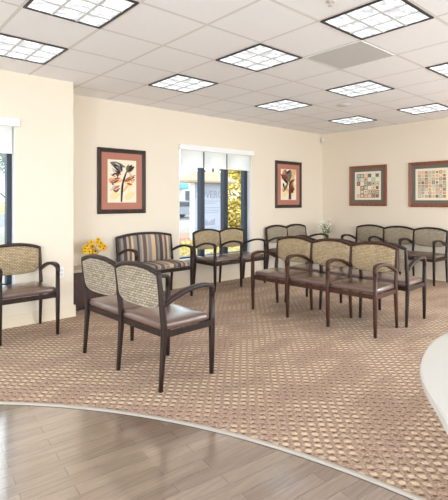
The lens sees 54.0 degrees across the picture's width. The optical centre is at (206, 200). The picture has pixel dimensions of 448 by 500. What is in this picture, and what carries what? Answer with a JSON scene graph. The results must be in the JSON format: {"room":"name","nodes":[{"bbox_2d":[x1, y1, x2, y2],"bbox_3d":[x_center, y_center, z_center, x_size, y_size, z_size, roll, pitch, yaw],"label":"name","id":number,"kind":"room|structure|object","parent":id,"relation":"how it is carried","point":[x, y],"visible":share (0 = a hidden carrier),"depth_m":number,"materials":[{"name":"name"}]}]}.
{"room":"care facility","nodes":[
{"label":"care facility","id":0,"kind":"room"},
{"bbox_2d":[0,70,72,315],"bbox_3d":[-3.742,-0.010,3.778,5.110,2.740,0.720,0,0,-40],"label":"wall","id":1,"kind":"structure","parent":0,"point":[43,106],"depth_m":4.93,"materials":[{"name":"beige paint"}]},
{"bbox_2d":[0,125,11,151],"bbox_3d":[-2.260,-0.655,4.552,0.470,0.270,0.001,0,0,-40],"label":"shade","id":2,"kind":"object","parent":1,"relation":"attached to","point":[5,131],"depth_m":4.67,"materials":[{"name":"white fabric"}]},
{"bbox_2d":[2,127,14,284],"bbox_3d":[-2.720,0.038,4.268,1.604,1.826,0.190,0,0,-40],"label":"window","id":3,"kind":"structure","parent":1,"relation":"in","point":[9,158],"depth_m":4.77,"materials":[{"name":"blue metal"}]},
{"bbox_2d":[0,117,19,153],"bbox_3d":[-2.657,-0.686,4.213,1.649,0.377,0.085,0,0,-40],"label":"roller blind","id":4,"kind":"object","parent":3,"relation":"attached to","point":[6,124],"visible":1,"depth_m":4.66,"materials":[{"name":"white fabric"}]},
{"bbox_2d":[60,267,63,277],"bbox_3d":[-1.669,0.830,5.051,0.072,0.116,0.009,0,0,-40],"label":"power outlet","id":5,"kind":"object","parent":1,"relation":"attached to","point":[61,268],"visible":0.57,"depth_m":5.05,"materials":[{"name":"white plastic"}]},
{"bbox_2d":[2,262,318,328],"bbox_3d":[-1.512,1.294,5.529,10.778,0.132,0.562,0,0,-40],"label":"baseboard","id":6,"kind":"structure","parent":1,"relation":"attached to","point":[9,321],"depth_m":5.09,"materials":[{"name":"beige paint"}]},
{"bbox_2d":[73,94,321,281],"bbox_3d":[0.279,-0.010,7.525,5.871,2.740,0.180,0,0,-40],"label":"wall","id":7,"kind":"structure","parent":0,"point":[97,122],"depth_m":6.70,"materials":[{"name":"beige paint"}]},
{"bbox_2d":[97,147,145,213],"bbox_3d":[-1.175,-0.267,6.162,0.759,0.905,0.028,0,0,-40],"label":"painting","id":8,"kind":"object","parent":7,"relation":"attached to","point":[121,173],"visible":1,"depth_m":6.15,"materials":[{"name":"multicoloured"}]},
{"bbox_2d":[181,150,202,166],"bbox_3d":[-0.223,-0.667,6.977,0.461,0.245,0.001,0,0,-40],"label":"shade","id":9,"kind":"object","parent":7,"relation":"attached to","point":[188,157],"depth_m":6.97,"materials":[{"name":"white fabric"}]},
{"bbox_2d":[179,149,250,260],"bbox_3d":[0.143,0.038,7.391,1.600,1.826,0.190,0,0,-40],"label":"window","id":10,"kind":"structure","parent":7,"relation":"in","point":[245,175],"depth_m":7.57,"materials":[{"name":"blue metal"}]},
{"bbox_2d":[179,144,253,170],"bbox_3d":[0.206,-0.699,7.337,1.645,0.352,0.085,0,0,-40],"label":"roller blind","id":11,"kind":"object","parent":10,"relation":"attached to","point":[191,155],"visible":1,"depth_m":7.27,"materials":[{"name":"white fabric"}]},
{"bbox_2d":[204,152,225,167],"bbox_3d":[0.157,-0.667,7.298,0.486,0.245,0.001,0,0,-40],"label":"shade","id":12,"kind":"object","parent":7,"relation":"attached to","point":[218,160],"depth_m":7.28,"materials":[{"name":"white fabric"}]},
{"bbox_2d":[227,154,249,169],"bbox_3d":[0.571,-0.667,7.648,0.551,0.245,0.001,0,0,-40],"label":"shade","id":13,"kind":"object","parent":7,"relation":"attached to","point":[233,161],"depth_m":7.64,"materials":[{"name":"white fabric"}]},
{"bbox_2d":[275,160,301,207],"bbox_3d":[1.603,-0.303,8.507,0.783,0.900,0.028,0,0,-40],"label":"painting","id":14,"kind":"object","parent":7,"relation":"attached to","point":[288,175],"visible":1,"depth_m":8.50,"materials":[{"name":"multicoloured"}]},
{"bbox_2d":[0,267,447,499],"bbox_3d":[1.038,1.433,2.526,11.160,0.154,8.800,0,0,-40],"label":"floor","id":15,"kind":"structure","parent":0,"point":[340,394],"depth_m":2.92,"materials":[{"name":"carpet"}]},
{"bbox_2d":[0,243,59,345],"bbox_3d":[-1.887,0.910,4.480,0.600,0.903,0.571,0,0,-40],"label":"armchair","id":16,"kind":"object","parent":15,"relation":"on","point":[18,258],"visible":1,"depth_m":4.56,"materials":[{"name":"brown wood"}]},
{"bbox_2d":[73,266,108,310],"bbox_3d":[-1.476,1.107,5.659,0.710,0.505,0.359,0,0,-40],"label":"base cabinet","id":17,"kind":"object","parent":15,"relation":"on","point":[78,289],"visible":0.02,"depth_m":5.39,"materials":[{"name":"brown wood"}]},
{"bbox_2d":[82,238,106,253],"bbox_3d":[-1.444,0.672,5.664,0.368,0.367,0.153,0,0,-40],"label":"flower arrangement","id":18,"kind":"object","parent":17,"relation":"on","point":[87,248],"visible":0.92,"depth_m":5.65,"materials":[{"name":"yellow plant"}]},
{"bbox_2d":[81,254,214,392],"bbox_3d":[-0.529,0.910,3.676,0.571,0.903,1.160,0,0,-43],"label":"bench","id":19,"kind":"object","parent":15,"relation":"on","point":[134,289],"visible":1,"depth_m":3.43,"materials":[{"name":"brown wood"}]},
{"bbox_2d":[115,232,193,295],"bbox_3d":[-0.724,0.910,6.155,0.960,0.903,0.571,0,0,-40],"label":"armchair","id":20,"kind":"object","parent":15,"relation":"on","point":[152,249],"visible":0.77,"depth_m":6.24,"materials":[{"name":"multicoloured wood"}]},
{"bbox_2d":[0,401,426,499],"bbox_3d":[0.339,1.357,1.045,2.276,0.011,6.900,0,0,-45],"label":"trim","id":21,"kind":"structure","parent":15,"relation":"on","point":[275,446],"depth_m":2.49,"materials":[{"name":"silver metal"}]},
{"bbox_2d":[192,227,266,291],"bbox_3d":[0.381,0.910,7.087,1.150,0.903,0.571,0,0,-40],"label":"bench","id":22,"kind":"object","parent":15,"relation":"on","point":[234,236],"visible":0.97,"depth_m":7.03,"materials":[{"name":"brown wood"}]},
{"bbox_2d":[265,224,328,268],"bbox_3d":[1.699,0.910,8.200,1.200,0.903,0.571,0,0,-40],"label":"bench","id":23,"kind":"object","parent":15,"relation":"on","point":[272,233],"visible":0.41,"depth_m":8.22,"materials":[{"name":"beige fabric"}]},
{"bbox_2d":[251,236,398,337],"bbox_3d":[1.317,0.910,5.091,0.571,0.903,1.628,0,0,-44],"label":"bench","id":24,"kind":"object","parent":15,"relation":"on","point":[369,256],"visible":1,"depth_m":5.00,"materials":[{"name":"brown wood"}]},
{"bbox_2d":[284,236,426,326],"bbox_3d":[1.776,0.910,5.441,0.571,0.903,1.628,0,0,-44],"label":"bench","id":25,"kind":"object","parent":15,"relation":"on","point":[406,283],"visible":0.44,"depth_m":5.03,"materials":[{"name":"brown wood"}]},
{"bbox_2d":[341,224,447,285],"bbox_3d":[3.279,0.910,7.754,0.571,0.903,1.700,0,0,-40],"label":"bench","id":26,"kind":"object","parent":15,"relation":"on","point":[433,237],"visible":0.77,"depth_m":7.62,"materials":[{"name":"brown wood"}]},
{"bbox_2d":[420,332,447,434],"bbox_3d":[1.705,0.980,1.903,2.801,0.760,0.882,0,0,-36],"label":"countertop","id":27,"kind":"structure","parent":15,"relation":"on","point":[434,361],"depth_m":1.50,"materials":[{"name":"grey"}]},
{"bbox_3d":[2.407,1.110,8.733,0.480,0.500,0.480,0,0,-40],"label":"table","id":28,"kind":"object","parent":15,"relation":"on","visible":0},
{"bbox_2d":[318,220,332,237],"bbox_3d":[2.358,0.617,8.710,0.269,0.486,0.390,0,0,26],"label":"flower arrangement","id":29,"kind":"object","parent":28,"relation":"on","point":[324,225],"visible":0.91,"depth_m":8.66,"materials":[{"name":"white plant"}]},
{"bbox_2d":[0,0,447,134],"bbox_3d":[1.038,-1.440,2.526,11.160,0.120,8.800,0,0,-40],"label":"ceiling","id":30,"kind":"structure","parent":0,"point":[153,41],"depth_m":4.33,"materials":[{"name":"tile"}]},
{"bbox_2d":[0,33,67,64],"bbox_3d":[-1.674,-1.375,4.025,0.594,0.010,0.594,0,0,-40],"label":"recessed light","id":31,"kind":"object","parent":30,"relation":"in","point":[13,47],"visible":1,"depth_m":4.01,"materials":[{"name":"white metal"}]},
{"bbox_2d":[23,0,138,28],"bbox_3d":[-0.887,-1.375,3.093,0.594,0.010,0.594,0,0,-40],"label":"recessed light","id":32,"kind":"object","parent":30,"relation":"in","point":[92,13],"visible":1,"depth_m":3.16,"materials":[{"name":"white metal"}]},
{"bbox_2d":[148,74,217,92],"bbox_3d":[-0.276,-1.375,5.205,0.594,0.010,0.594,0,0,-40],"label":"recessed light","id":33,"kind":"object","parent":30,"relation":"in","point":[178,82],"visible":1,"depth_m":5.18,"materials":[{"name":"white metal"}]},
{"bbox_2d":[216,43,301,71],"bbox_3d":[0.510,-1.375,4.273,0.594,0.010,0.594,0,0,-40],"label":"recessed light","id":34,"kind":"object","parent":30,"relation":"in","point":[259,57],"visible":1,"depth_m":4.26,"materials":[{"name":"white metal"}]},
{"bbox_2d":[254,99,312,111],"bbox_3d":[1.122,-1.375,6.384,0.594,0.010,0.594,0,0,-40],"label":"recessed light","id":35,"kind":"object","parent":30,"relation":"in","point":[285,104],"visible":1,"depth_m":6.38,"materials":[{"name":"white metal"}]},
{"bbox_2d":[326,0,334,6],"bbox_3d":[0.862,-1.363,3.045,0.064,0.034,0.064,0,0,-40],"label":"sprinkler head","id":36,"kind":"object","parent":30,"relation":"attached to","point":[329,2],"visible":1,"depth_m":3.04},
{"bbox_2d":[336,103,350,106],"bbox_3d":[1.993,-1.374,6.355,0.210,0.012,0.210,0,0,-40],"label":"ceiling speaker","id":37,"kind":"object","parent":30,"relation":"attached to","point":[343,104],"visible":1,"depth_m":6.33,"materials":[{"name":"white plastic"}]},
{"bbox_2d":[305,40,394,69],"bbox_3d":[1.369,-1.376,4.200,0.594,0.008,0.594,0,0,-40],"label":"ceiling vent","id":38,"kind":"object","parent":30,"relation":"in","point":[360,52],"visible":1,"depth_m":4.17,"materials":[{"name":"grey metal"}]},
{"bbox_2d":[328,116,376,124],"bbox_3d":[2.519,-1.375,7.564,0.594,0.010,0.594,0,0,-40],"label":"recessed light","id":39,"kind":"object","parent":30,"relation":"in","point":[355,119],"visible":1,"depth_m":7.58,"materials":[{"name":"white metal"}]},
{"bbox_2d":[325,80,394,97],"bbox_3d":[1.908,-1.375,5.452,0.594,0.010,0.594,0,0,-40],"label":"recessed light","id":40,"kind":"object","parent":30,"relation":"in","point":[367,87],"visible":1,"depth_m":5.44,"materials":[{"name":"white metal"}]},
{"bbox_2d":[320,0,433,39],"bbox_3d":[1.297,-1.375,3.341,0.594,0.010,0.594,0,0,-40],"label":"recessed light","id":41,"kind":"object","parent":30,"relation":"in","point":[377,17],"visible":1,"depth_m":3.33,"materials":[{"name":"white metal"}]},
{"bbox_2d":[396,103,447,114],"bbox_3d":[3.305,-1.375,6.632,0.594,0.010,0.594,0,0,-40],"label":"recessed light","id":42,"kind":"object","parent":30,"relation":"in","point":[435,107],"visible":1,"depth_m":6.63,"materials":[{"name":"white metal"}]},
{"bbox_2d":[425,62,447,77],"bbox_3d":[2.694,-1.375,4.521,0.594,0.010,0.594,0,0,-40],"label":"recessed light","id":43,"kind":"object","parent":30,"relation":"in","point":[442,69],"visible":1,"depth_m":4.60,"materials":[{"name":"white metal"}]},
{"bbox_2d":[430,64,447,75],"bbox_3d":[2.694,-1.379,4.521,0.560,0.002,0.560,0,0,-40],"label":"diffuser","id":44,"kind":"object","parent":43,"relation":"attached to","point":[442,69],"depth_m":4.61,"materials":[{"name":"grey"}]},
{"bbox_2d":[322,118,447,272],"bbox_3d":[5.233,-0.010,6.067,0.180,2.740,8.440,0,0,-40],"label":"wall","id":45,"kind":"structure","parent":0,"point":[396,146],"depth_m":8.16,"materials":[{"name":"beige paint"}]},
{"bbox_2d":[349,164,386,205],"bbox_3d":[3.099,-0.280,8.434,0.028,0.775,0.775,0,0,-40],"label":"picture","id":46,"kind":"object","parent":45,"relation":"attached to","point":[367,184],"visible":1,"depth_m":8.43,"materials":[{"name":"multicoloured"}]},
{"bbox_2d":[343,266,445,281],"bbox_3d":[5.156,1.294,6.002,0.022,0.132,8.440,0,0,-40],"label":"baseboard","id":47,"kind":"structure","parent":45,"relation":"attached to","point":[429,275],"depth_m":7.57,"materials":[{"name":"beige paint"}]},
{"bbox_2d":[408,160,447,206],"bbox_3d":[3.864,-0.275,7.528,0.028,0.785,0.785,0,0,-40],"label":"picture","id":48,"kind":"object","parent":45,"relation":"attached to","point":[427,181],"visible":1,"depth_m":7.57,"materials":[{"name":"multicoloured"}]},
{"label":"outside","id":49,"kind":"structure","parent":0,"visible":0},
{"bbox_2d":[0,213,239,282],"bbox_3d":[7.143,1.590,56.069,200.000,0.300,190.000,0,0,-40],"label":"ground","id":50,"kind":"structure","parent":49,"point":[184,224],"depth_m":20.25,"materials":[{"name":"concrete"}]},
{"bbox_2d":[0,153,4,198],"bbox_3d":[-7.657,-1.593,16.734,4.085,6.074,3.935,0,0,-40],"label":"tree","id":51,"kind":"object","parent":50,"relation":"on","point":[2,157],"visible":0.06,"depth_m":16.66,"materials":[{"name":"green plant"}]},
{"bbox_2d":[0,153,4,180],"bbox_3d":[-6.999,-1.049,12.074,3.301,4.986,3.197,0,0,-40],"label":"tree","id":52,"kind":"object","parent":50,"relation":"on","point":[1,154],"visible":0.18,"depth_m":12.31,"materials":[{"name":"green plant"}]},
{"bbox_2d":[180,174,189,200],"bbox_3d":[-7.769,-1.160,63.505,12.200,5.200,9.400,0,0,-40],"label":"building","id":53,"kind":"structure","parent":50,"relation":"on","point":[184,187],"depth_m":62.89,"materials":[{"name":"white"}]},
{"bbox_2d":[180,238,192,246],"bbox_3d":[0.026,1.360,14.732,3.400,0.160,1.200,0,0,-40],"label":"planter","id":54,"kind":"object","parent":50,"relation":"on","point":[181,239],"depth_m":13.97,"materials":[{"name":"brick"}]},
{"bbox_2d":[180,171,196,239],"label":"sign","id":55,"kind":"object","parent":54,"relation":"on","point":[191,178],"depth_m":14.27,"materials":[{"name":"grey"}]},
{"bbox_2d":[205,172,219,231],"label":"sign","id":56,"kind":"object","parent":54,"relation":"on","point":[212,200],"depth_m":14.80,"materials":[{"name":"grey"}]},
{"bbox_2d":[180,236,206,256],"bbox_3d":[-0.367,1.062,8.318,0.730,0.795,0.814,0,0,-40],"label":"shrub","id":57,"kind":"object","parent":50,"relation":"on","point":[182,242],"visible":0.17,"depth_m":8.29,"materials":[{"name":"yellow plant"}]},
{"bbox_2d":[205,246,235,253],"bbox_3d":[0.257,1.066,8.816,0.681,0.795,0.786,0,0,-40],"label":"shrub","id":58,"kind":"object","parent":50,"relation":"on","point":[217,250],"visible":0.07,"depth_m":8.79,"materials":[{"name":"yellow plant"}]},
{"bbox_2d":[218,169,240,227],"bbox_3d":[1.387,-0.922,18.306,3.235,5.152,2.451,0,0,-25],"label":"tree","id":59,"kind":"object","parent":50,"relation":"on","point":[234,205],"visible":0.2,"depth_m":17.49,"materials":[{"name":"yellow plant"}]},
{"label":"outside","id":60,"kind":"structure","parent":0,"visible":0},
{"bbox_2d":[0,201,4,212],"bbox_3d":[-9.949,0.800,76.320,200.000,1.280,27.000,0,0,-40],"label":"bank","id":61,"kind":"object","parent":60,"point":[2,203],"depth_m":51.58,"materials":[{"name":"yellow plant"}]},
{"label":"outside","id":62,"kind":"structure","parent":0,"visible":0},
{"bbox_2d":[0,232,189,244],"bbox_3d":[-0.524,1.434,17.865,15.000,0.012,2.900,0,0,-40],"label":"path","id":63,"kind":"structure","parent":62,"point":[187,234],"depth_m":17.80,"materials":[{"name":"brick"}]},
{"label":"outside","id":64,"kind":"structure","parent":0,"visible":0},
{"bbox_2d":[0,214,189,226],"bbox_3d":[7.788,1.430,55.305,200.000,0.020,24.000,0,0,-40],"label":"road","id":65,"kind":"structure","parent":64,"point":[2,216],"depth_m":34.21,"materials":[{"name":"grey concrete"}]},
{"bbox_2d":[180,200,189,216],"bbox_3d":[-2.356,0.708,35.228,1.800,1.414,4.288,0,0,44],"label":"parked car","id":66,"kind":"object","parent":65,"relation":"on","point":[184,205],"visible":0.19,"depth_m":34.75,"materials":[{"name":"grey paint"}]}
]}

